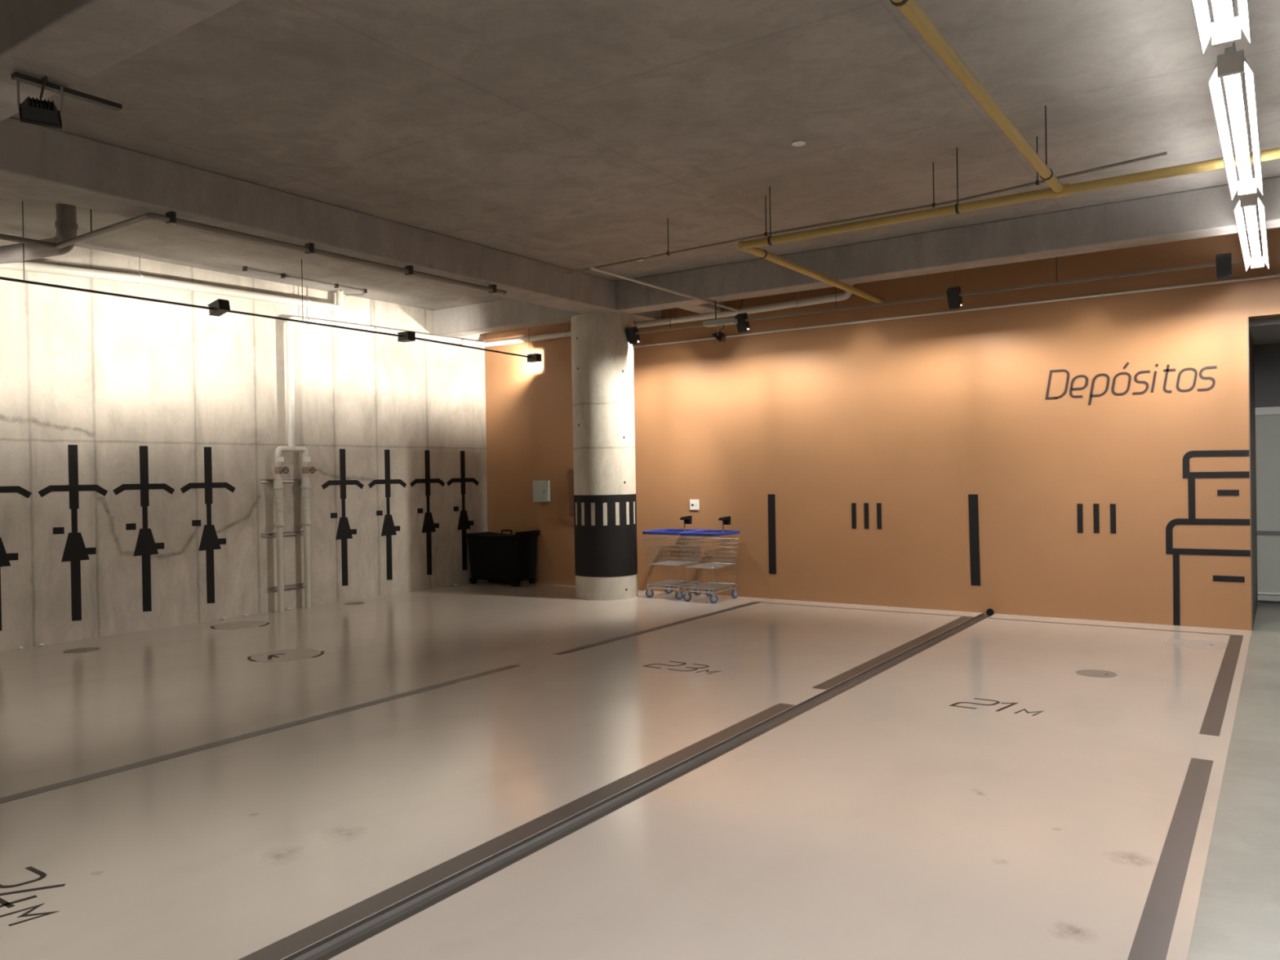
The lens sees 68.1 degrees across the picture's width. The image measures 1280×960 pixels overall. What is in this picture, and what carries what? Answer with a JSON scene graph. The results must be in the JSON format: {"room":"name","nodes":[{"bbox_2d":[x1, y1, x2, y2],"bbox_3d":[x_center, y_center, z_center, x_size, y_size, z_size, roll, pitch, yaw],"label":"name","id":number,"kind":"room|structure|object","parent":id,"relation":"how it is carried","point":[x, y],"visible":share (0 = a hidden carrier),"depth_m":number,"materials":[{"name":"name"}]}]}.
{"room":"parking garage","nodes":[
{"label":"parking garage","id":0,"kind":"room"},
{"bbox_2d":[0,232,488,651],"bbox_3d":[-9.749,-0.179,4.135,0.300,4.240,26.250,-1,0,34],"label":"wall","id":1,"kind":"structure","parent":0,"point":[108,376],"depth_m":10.91,"materials":[{"name":"concrete"}]},
{"bbox_2d":[0,485,31,631],"bbox_3d":[-6.190,0.552,9.076,0.003,1.803,0.677,-1,0,34],"label":"pictogram","id":2,"kind":"object","parent":1,"relation":"attached to","point":[5,557],"visible":1,"depth_m":9.16,"materials":[{"name":"black paint"}]},
{"bbox_2d":[38,444,107,621],"bbox_3d":[-5.778,0.541,9.681,0.003,1.803,0.677,-1,0,34],"label":"pictogram","id":3,"kind":"object","parent":1,"relation":"attached to","point":[75,549],"visible":1,"depth_m":9.68,"materials":[{"name":"black paint"}]},
{"bbox_2d":[112,445,174,611],"bbox_3d":[-5.370,0.531,10.281,0.003,1.803,0.677,-1,0,34],"label":"pictogram","id":4,"kind":"object","parent":1,"relation":"attached to","point":[145,546],"visible":1,"depth_m":10.28,"materials":[{"name":"black paint"}]},
{"bbox_2d":[180,446,235,603],"bbox_3d":[-4.954,0.520,10.892,0.003,1.803,0.677,-1,0,34],"label":"pictogram","id":5,"kind":"object","parent":1,"relation":"attached to","point":[210,541],"visible":1,"depth_m":10.89,"materials":[{"name":"black paint"}]},
{"bbox_2d":[321,448,364,586],"bbox_3d":[-3.894,0.493,12.448,0.003,1.803,0.677,-1,0,34],"label":"pictogram","id":6,"kind":"object","parent":1,"relation":"attached to","point":[344,532],"visible":1,"depth_m":12.45,"materials":[{"name":"black paint"}]},
{"bbox_2d":[368,449,406,580],"bbox_3d":[-3.472,0.482,13.068,0.003,1.803,0.677,-1,0,34],"label":"pictogram","id":7,"kind":"object","parent":1,"relation":"attached to","point":[388,529],"visible":1,"depth_m":13.07,"materials":[{"name":"black paint"}]},
{"bbox_2d":[409,450,444,574],"bbox_3d":[-3.057,0.471,13.678,0.003,1.803,0.677,-1,0,34],"label":"pictogram","id":8,"kind":"object","parent":1,"relation":"attached to","point":[428,526],"visible":1,"depth_m":13.68,"materials":[{"name":"black paint"}]},
{"bbox_2d":[446,450,479,570],"bbox_3d":[-2.657,0.461,14.265,0.003,1.803,0.677,-1,0,34],"label":"pictogram","id":9,"kind":"object","parent":1,"relation":"attached to","point":[464,522],"visible":1,"depth_m":14.26,"materials":[{"name":"black paint"}]},
{"bbox_2d":[702,300,737,343],"bbox_3d":[0.962,-1.897,11.332,0.400,0.514,0.203,-1,0,34],"label":"floodlight","id":10,"kind":"object","parent":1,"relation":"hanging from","point":[719,335],"visible":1,"depth_m":11.28,"materials":[{"name":"black metal"}]},
{"bbox_2d":[432,176,1279,337],"bbox_3d":[7.816,-2.427,6.607,26.000,0.370,0.330,-1,0,34],"label":"beam","id":11,"kind":"structure","parent":1,"relation":"attached to","point":[1205,212],"depth_m":9.73,"materials":[{"name":"concrete"}]},
{"bbox_2d":[635,256,1240,334],"bbox_3d":[2.596,-2.039,10.331,6.690,0.272,0.024,-1,0,34],"label":"track","id":12,"kind":"object","parent":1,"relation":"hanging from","point":[1234,261],"visible":0.9,"depth_m":9.71,"materials":[{"name":"metal"}]},
{"bbox_2d":[625,326,639,344],"bbox_3d":[-0.092,-1.862,12.200,0.118,0.227,0.180,-1,0,34],"label":"spotlight","id":13,"kind":"object","parent":12,"relation":"attached to","point":[633,338],"visible":1,"depth_m":12.16,"materials":[{"name":"black metal"}]},
{"bbox_2d":[734,312,750,332],"bbox_3d":[1.222,-1.879,11.305,0.118,0.227,0.180,-1,0,34],"label":"spotlight","id":14,"kind":"object","parent":12,"relation":"attached to","point":[742,326],"visible":1,"depth_m":11.26,"materials":[{"name":"black metal"}]},
{"bbox_2d":[946,286,962,308],"bbox_3d":[3.288,-1.906,9.898,0.118,0.227,0.180,-1,0,34],"label":"spotlight","id":15,"kind":"object","parent":12,"relation":"attached to","point":[954,300],"visible":1,"depth_m":9.86,"materials":[{"name":"black metal"}]},
{"bbox_2d":[1215,253,1231,279],"bbox_3d":[5.272,-1.931,8.547,0.118,0.227,0.180,-1,0,34],"label":"spotlight","id":16,"kind":"object","parent":12,"relation":"attached to","point":[1224,261],"visible":1,"depth_m":8.51,"materials":[{"name":"black metal"}]},
{"bbox_2d":[0,580,1279,959],"bbox_3d":[1.702,1.685,-2.449,26.000,0.203,28.200,-1,0,34],"label":"floor","id":17,"kind":"structure","parent":0,"point":[873,816],"depth_m":4.90,"materials":[{"name":"paint"}]},
{"bbox_2d":[0,866,65,926],"bbox_3d":[-2.449,1.619,3.715,0.639,0.001,0.302,-1,0,34],"label":"floor number","id":18,"kind":"object","parent":17,"relation":"on","point":[3,903],"visible":1,"depth_m":3.66,"materials":[{"name":"brown paint"}]},
{"bbox_2d":[210,621,269,629],"bbox_3d":[-4.438,1.612,10.514,0.600,0.002,0.600,-1,0,34],"label":"circle","id":19,"kind":"object","parent":17,"relation":"on","point":[240,624],"visible":1,"depth_m":10.50,"materials":[{"name":"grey paint"}]},
{"bbox_2d":[0,664,518,804],"bbox_3d":[-4.204,1.651,3.386,0.100,0.001,11.200,-1,0,34],"label":"floor line","id":20,"kind":"object","parent":17,"relation":"on","point":[67,783],"visible":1,"depth_m":5.82,"materials":[{"name":"grey paint"}]},
{"bbox_2d":[247,648,324,662],"bbox_3d":[-3.239,1.603,8.669,0.660,0.002,0.660,-1,0,34],"label":"circle","id":21,"kind":"object","parent":17,"relation":"on","point":[296,654],"visible":1,"depth_m":8.65,"materials":[{"name":"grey paint"}]},
{"bbox_2d":[465,529,539,586],"bbox_3d":[-2.049,1.153,14.142,1.015,0.797,0.540,-1,0,34],"label":"trash bin","id":22,"kind":"object","parent":17,"relation":"on","point":[493,556],"visible":1,"depth_m":13.95,"materials":[{"name":"black plastic"}]},
{"bbox_2d":[238,702,794,959],"bbox_3d":[-2.117,1.624,1.922,0.119,0.001,11.130,-1,0,34],"label":"floor line","id":23,"kind":"object","parent":17,"relation":"on","point":[293,943],"visible":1,"depth_m":4.02,"materials":[{"name":"grey paint"}]},
{"bbox_2d":[570,312,637,599],"bbox_3d":[-0.470,-0.301,12.484,0.824,3.670,0.824,-1,0,34],"label":"concrete column","id":24,"kind":"structure","parent":17,"relation":"on","point":[605,501],"depth_m":12.13,"materials":[{"name":"grey concrete"}]},
{"bbox_2d":[554,601,759,655],"bbox_3d":[0.357,1.534,10.085,0.100,0.001,3.900,-1,0,34],"label":"floor line","id":25,"kind":"object","parent":17,"relation":"on","point":[583,647],"visible":1,"depth_m":9.69,"materials":[{"name":"grey paint"}]},
{"bbox_2d":[642,515,702,599],"bbox_3d":[0.433,0.998,12.347,0.616,1.044,0.596,-1,0,34],"label":"trolley","id":26,"kind":"object","parent":17,"relation":"on","point":[668,584],"visible":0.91,"depth_m":12.28,"materials":[{"name":"silver metal"}]},
{"bbox_2d":[642,528,702,566],"bbox_3d":[0.431,0.878,12.347,0.616,0.442,0.596,-1,0,34],"label":"basket","id":27,"kind":"object","parent":26,"relation":"on","point":[660,531],"depth_m":12.29,"materials":[{"name":"metal"}]},
{"bbox_2d":[648,579,699,586],"bbox_3d":[0.439,1.345,12.349,0.480,0.017,0.510,-1,0,34],"label":"tray","id":28,"kind":"object","parent":26,"relation":"on","point":[668,582],"depth_m":12.35,"materials":[{"name":"metal"}]},
{"bbox_2d":[644,661,719,674],"bbox_3d":[0.377,1.547,7.833,0.664,0.001,0.302,-1,0,34],"label":"floor number","id":29,"kind":"object","parent":17,"relation":"on","point":[695,668],"visible":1,"depth_m":7.83,"materials":[{"name":"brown paint"}]},
{"bbox_2d":[680,515,740,603],"bbox_3d":[0.892,0.992,11.974,0.546,1.044,0.676,-1,0,34],"label":"trolley","id":30,"kind":"object","parent":17,"relation":"on","point":[709,587],"visible":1,"depth_m":11.91,"materials":[{"name":"silver metal"}]},
{"bbox_2d":[680,529,740,568],"bbox_3d":[0.890,0.872,11.973,0.546,0.442,0.676,-1,0,34],"label":"basket","id":31,"kind":"object","parent":30,"relation":"on","point":[700,533],"depth_m":11.91,"materials":[{"name":"metal"}]},
{"bbox_2d":[684,582,736,590],"bbox_3d":[0.898,1.339,11.976,0.410,0.017,0.590,-1,0,34],"label":"tray","id":32,"kind":"object","parent":30,"relation":"on","point":[708,585],"depth_m":11.97,"materials":[{"name":"metal"}]},
{"bbox_2d":[763,602,961,616],"bbox_3d":[2.493,1.493,10.965,2.440,0.001,0.040,-1,0,34],"label":"floor line","id":33,"kind":"object","parent":17,"relation":"on","point":[763,602],"visible":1,"depth_m":10.91,"materials":[{"name":"grey paint"}]},
{"bbox_2d":[811,616,973,689],"bbox_3d":[2.440,1.507,8.615,0.119,0.001,3.985,-1,0,34],"label":"floor line","id":34,"kind":"object","parent":17,"relation":"on","point":[829,683],"visible":1,"depth_m":8.15,"materials":[{"name":"grey paint"}]},
{"bbox_2d":[948,697,1043,715],"bbox_3d":[2.413,1.521,6.374,0.569,0.001,0.311,-1,0,34],"label":"floor number","id":35,"kind":"object","parent":17,"relation":"on","point":[997,701],"visible":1,"depth_m":6.40,"materials":[{"name":"brown paint"}]},
{"bbox_2d":[988,617,1230,635],"bbox_3d":[4.635,1.465,9.506,2.195,0.001,0.040,-1,0,34],"label":"floor line","id":36,"kind":"object","parent":17,"relation":"on","point":[988,618],"visible":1,"depth_m":9.46,"materials":[{"name":"grey paint"}]},
{"bbox_2d":[1127,757,1213,959],"bbox_3d":[-0.079,1.598,0.540,0.103,0.001,11.140,-1,0,34],"label":"floor line","id":37,"kind":"object","parent":17,"relation":"on","point":[1153,936],"visible":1,"depth_m":3.72,"materials":[{"name":"grey paint"}]},
{"bbox_2d":[1199,634,1243,736],"bbox_3d":[4.483,1.481,7.242,0.103,0.001,3.955,-1,0,34],"label":"floor line","id":38,"kind":"object","parent":17,"relation":"on","point":[1211,725],"visible":1,"depth_m":6.71,"materials":[{"name":"grey paint"}]},
{"bbox_2d":[0,0,1279,310],"bbox_3d":[1.573,-2.602,-2.557,26.600,0.300,28.600,-1,0,34],"label":"ceiling","id":39,"kind":"structure","parent":0,"point":[567,134],"depth_m":6.45,"materials":[{"name":"concrete"}]},
{"bbox_2d":[0,204,78,263],"bbox_3d":[-6.474,-2.143,7.071,1.166,0.456,3.848,-1,0,34],"label":"drain pipe","id":40,"kind":"object","parent":39,"relation":"attached to","point":[66,225],"visible":0.84,"depth_m":8.32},
{"bbox_2d":[11,71,122,128],"bbox_3d":[-2.978,-1.923,4.933,0.181,0.252,0.520,-1,0,34],"label":"floodlight","id":41,"kind":"object","parent":39,"relation":"hanging from","point":[31,110],"visible":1,"depth_m":4.80,"materials":[{"name":"black metal"}]},
{"bbox_2d":[0,0,242,121],"bbox_3d":[3.517,-2.317,0.292,26.000,0.370,0.380,-1,0,34],"label":"beam","id":42,"kind":"structure","parent":39,"relation":"attached to","point":[68,42],"depth_m":4.41,"materials":[{"name":"concrete"}]},
{"bbox_2d":[0,253,343,311],"bbox_3d":[-6.020,-2.149,9.097,0.101,0.487,7.708,-1,0,34],"label":"pipe","id":43,"kind":"object","parent":39,"relation":"hanging from","point":[140,278],"visible":0.95,"depth_m":10.33,"materials":[{"name":"white plastic"}]},
{"bbox_2d":[0,208,506,294],"bbox_3d":[-3.986,-2.188,7.992,1.532,0.464,6.770,-1,0,34],"label":"conduit","id":44,"kind":"object","parent":39,"relation":"hanging from","point":[170,218],"visible":1,"depth_m":7.84,"materials":[{"name":"metal"}]},
{"bbox_2d":[0,200,530,357],"bbox_3d":[-6.377,-2.001,6.581,0.024,0.740,17.140,-1,0,34],"label":"track","id":45,"kind":"object","parent":39,"relation":"hanging from","point":[24,281],"visible":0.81,"depth_m":9.58,"materials":[{"name":"metal"}]},
{"bbox_2d":[207,298,230,316],"bbox_3d":[-4.281,-1.750,9.622,0.218,0.147,0.118,-1,0,34],"label":"spotlight","id":46,"kind":"object","parent":45,"relation":"attached to","point":[220,306],"visible":0.98,"depth_m":9.58,"materials":[{"name":"black metal"}]},
{"bbox_2d":[397,331,415,342],"bbox_3d":[-2.883,-1.765,11.671,0.200,0.108,0.118,-1,0,34],"label":"spotlight","id":47,"kind":"object","parent":45,"relation":"attached to","point":[406,336],"visible":0.98,"depth_m":11.62,"materials":[{"name":"black metal"}]},
{"bbox_2d":[525,351,542,362],"bbox_3d":[-1.532,-1.776,13.655,0.200,0.139,0.118,-1,0,34],"label":"spotlight","id":48,"kind":"object","parent":45,"relation":"attached to","point":[535,357],"visible":1,"depth_m":13.60,"materials":[{"name":"black metal"}]},
{"bbox_2d":[241,266,367,295],"bbox_3d":[-4.086,-2.397,11.517,0.211,0.085,1.750,-1,0,34],"label":"conduit","id":49,"kind":"object","parent":39,"relation":"attached to","point":[244,268],"visible":1,"depth_m":11.47,"materials":[{"name":"metal"}]},
{"bbox_2d":[260,284,853,612],"bbox_3d":[-0.997,-0.473,11.313,6.092,4.047,3.844,-1,0,34],"label":"pipe","id":50,"kind":"object","parent":39,"relation":"attached to","point":[278,486],"visible":0.94,"depth_m":11.81,"materials":[{"name":"white metal"}]},
{"bbox_2d":[588,266,742,311],"bbox_3d":[0.410,-2.304,10.614,0.166,0.410,3.156,-1,0,34],"label":"conduit","id":51,"kind":"object","parent":39,"relation":"attached to","point":[589,267],"visible":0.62,"depth_m":10.40,"materials":[{"name":"metal"}]},
{"bbox_2d":[791,140,805,146],"bbox_3d":[1.177,-2.497,7.022,0.104,0.010,0.104,-1,0,34],"label":"ceiling plate","id":52,"kind":"object","parent":39,"relation":"attached to","point":[799,143],"visible":1,"depth_m":7.01,"materials":[{"name":"white plastic"}]},
{"bbox_2d":[566,136,1167,274],"bbox_3d":[1.442,-2.334,8.159,5.519,0.358,0.182,-1,0,39],"label":"cable conduit","id":53,"kind":"object","parent":39,"relation":"hanging from","point":[1037,182],"visible":0.96,"depth_m":7.69,"materials":[{"name":"metal"}]},
{"bbox_2d":[737,0,1279,303],"bbox_3d":[0.733,-2.211,1.712,7.203,0.503,17.900,-1,0,34],"label":"gas pipe","id":54,"kind":"object","parent":39,"relation":"hanging from","point":[911,10],"visible":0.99,"depth_m":6.50,"materials":[{"name":"metal"}]},
{"bbox_2d":[1191,0,1252,54],"bbox_3d":[1.841,-2.142,3.070,0.180,0.696,2.190,-1,0,34],"label":"tube light","id":55,"kind":"object","parent":39,"relation":"hanging from","point":[1226,28],"visible":1,"depth_m":3.82,"materials":[{"name":"white plastic"}]},
{"bbox_2d":[1207,0,1263,199],"bbox_3d":[3.319,-2.179,5.239,0.180,0.696,2.340,-1,0,34],"label":"tube light","id":56,"kind":"object","parent":39,"relation":"hanging from","point":[1229,65],"visible":1,"depth_m":4.87,"materials":[{"name":"white plastic"}]},
{"bbox_2d":[1233,123,1269,271],"bbox_3d":[4.855,-2.219,7.496,0.180,0.696,2.500,-1,0,34],"label":"tube light","id":57,"kind":"object","parent":39,"relation":"hanging from","point":[1249,202],"visible":0.79,"depth_m":7.17,"materials":[{"name":"white plastic"}]},
{"bbox_2d":[484,227,1279,630],"bbox_3d":[8.434,-0.507,7.478,26.000,4.240,0.250,-1,0,34],"label":"wall","id":58,"kind":"structure","parent":0,"point":[915,417],"depth_m":10.72,"materials":[{"name":"orange paint"}]},
{"bbox_2d":[0,117,662,322],"bbox_3d":[-7.216,-2.146,2.225,0.480,0.370,26.000,-1,0,34],"label":"beam","id":59,"kind":"structure","parent":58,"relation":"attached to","point":[37,161],"depth_m":7.81,"materials":[{"name":"concrete"}]},
{"bbox_2d":[533,480,550,502],"bbox_3d":[-1.457,0.165,13.998,0.245,0.315,0.124,-1,0,34],"label":"electrical box","id":60,"kind":"object","parent":58,"relation":"attached to","point":[541,489],"visible":1,"depth_m":13.95,"materials":[{"name":"grey paint"}]},
{"bbox_2d":[689,499,698,510],"bbox_3d":[0.722,0.331,12.583,0.138,0.136,0.016,-1,0,34],"label":"socket plate","id":61,"kind":"object","parent":58,"relation":"attached to","point":[694,504],"visible":1,"depth_m":12.58,"materials":[{"name":"white plastic"}]},
{"bbox_2d":[679,301,726,314],"bbox_3d":[0.791,-2.340,12.045,0.295,0.370,0.750,-1,0,34],"label":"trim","id":62,"kind":"structure","parent":58,"relation":"attached to","point":[706,308],"depth_m":11.99,"materials":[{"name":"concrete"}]},
{"bbox_2d":[767,493,776,573],"bbox_3d":[1.666,0.683,11.953,0.099,1.006,0.003,-1,0,34],"label":"wall bar","id":63,"kind":"object","parent":58,"relation":"attached to","point":[771,508],"visible":1,"depth_m":11.95,"materials":[{"name":"black plastic"}]},
{"bbox_2d":[851,502,856,528],"bbox_3d":[2.561,0.428,11.338,0.054,0.305,0.003,-1,0,34],"label":"wall bar","id":64,"kind":"object","parent":58,"relation":"attached to","point":[853,504],"visible":1,"depth_m":11.34,"materials":[{"name":"black plastic"}]},
{"bbox_2d":[863,502,868,528],"bbox_3d":[2.690,0.426,11.250,0.054,0.305,0.003,-1,0,34],"label":"wall bar","id":65,"kind":"object","parent":58,"relation":"attached to","point":[865,504],"visible":1,"depth_m":11.25,"materials":[{"name":"black plastic"}]},
{"bbox_2d":[876,502,881,528],"bbox_3d":[2.820,0.425,11.162,0.054,0.305,0.003,-1,0,34],"label":"wall bar","id":66,"kind":"object","parent":58,"relation":"attached to","point":[878,504],"visible":1,"depth_m":11.16,"materials":[{"name":"black paint"}]},
{"bbox_2d":[633,273,1279,347],"bbox_3d":[5.643,-1.920,9.181,14.300,0.040,0.036,-1,0,34],"label":"conduit","id":67,"kind":"object","parent":58,"relation":"attached to","point":[1277,275],"visible":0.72,"depth_m":10.38,"materials":[{"name":"metal"}]},
{"bbox_2d":[968,494,980,586],"bbox_3d":[3.725,0.668,10.550,0.119,1.016,0.003,-1,0,34],"label":"wall bar","id":68,"kind":"object","parent":58,"relation":"attached to","point":[972,499],"visible":1,"depth_m":10.55,"materials":[{"name":"black paint"}]},
{"bbox_2d":[986,608,994,615],"bbox_3d":[3.868,1.461,10.463,0.080,0.080,0.012,-1,0,34],"label":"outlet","id":69,"kind":"object","parent":58,"relation":"attached to","point":[989,611],"visible":0.95,"depth_m":10.46,"materials":[{"name":"black plastic"}]},
{"bbox_2d":[1076,503,1083,533],"bbox_3d":[4.618,0.402,9.937,0.054,0.305,0.003,-1,0,34],"label":"wall bar","id":70,"kind":"object","parent":58,"relation":"attached to","point":[1079,506],"visible":1,"depth_m":9.94,"materials":[{"name":"black paint"}]},
{"bbox_2d":[1093,503,1099,533],"bbox_3d":[4.747,0.400,9.849,0.054,0.305,0.003,-1,0,34],"label":"wall bar","id":71,"kind":"object","parent":58,"relation":"attached to","point":[1095,506],"visible":1,"depth_m":9.85,"materials":[{"name":"black paint"}]},
{"bbox_2d":[1110,503,1115,533],"bbox_3d":[4.877,0.398,9.761,0.054,0.305,0.003,-1,0,34],"label":"wall bar","id":72,"kind":"object","parent":58,"relation":"attached to","point":[1113,506],"visible":1,"depth_m":9.76,"materials":[{"name":"black paint"}]},
{"bbox_2d":[1044,362,1217,404],"bbox_3d":[4.974,-0.994,9.671,1.570,0.422,0.003,-1,0,34],"label":"lettering","id":73,"kind":"object","parent":58,"relation":"attached to","point":[1167,369],"depth_m":9.66},
{"bbox_2d":[1165,449,1250,625],"bbox_3d":[5.567,0.578,9.294,0.712,1.738,0.004,-1,0,34],"label":"drawing","id":74,"kind":"object","parent":58,"relation":"attached to","point":[1191,476],"visible":1,"depth_m":9.34,"materials":[{"name":"black paint"}]},
{"bbox_2d":[1249,330,1257,625],"bbox_3d":[6.436,-0.589,10.168,0.250,4.040,1.950,-1,0,34],"label":"wall","id":75,"kind":"structure","parent":0,"point":[1251,344],"depth_m":9.98,"materials":[{"name":"brown paint"}]},
{"bbox_2d":[1247,316,1253,631],"bbox_3d":[5.925,-0.061,9.192,0.010,3.012,0.254,-1,0,34],"label":"trim","id":76,"kind":"structure","parent":75,"relation":"attached to","point":[1248,322],"depth_m":9.09,"materials":[{"name":"brown paint"}]},
{"bbox_2d":[1248,317,1279,344],"bbox_3d":[13.151,-1.637,5.578,16.040,0.062,1.950,-1,0,34],"label":"ceiling","id":77,"kind":"structure","parent":0,"point":[1265,331],"depth_m":9.62,"materials":[{"name":"grey paint"}]},
{"bbox_2d":[1253,342,1279,605],"bbox_3d":[13.669,-0.144,6.310,16.040,2.950,0.200,-1,0,34],"label":"wall","id":78,"kind":"structure","parent":0,"point":[1266,356],"depth_m":10.67,"materials":[{"name":"grey paint"}]},
{"bbox_2d":[1255,406,1279,601],"bbox_3d":[8.435,0.252,9.717,3.535,2.175,0.070,-1,0,34],"label":"door","id":79,"kind":"structure","parent":78,"relation":"in","point":[1267,419],"depth_m":10.64,"materials":[{"name":"white plastic"}]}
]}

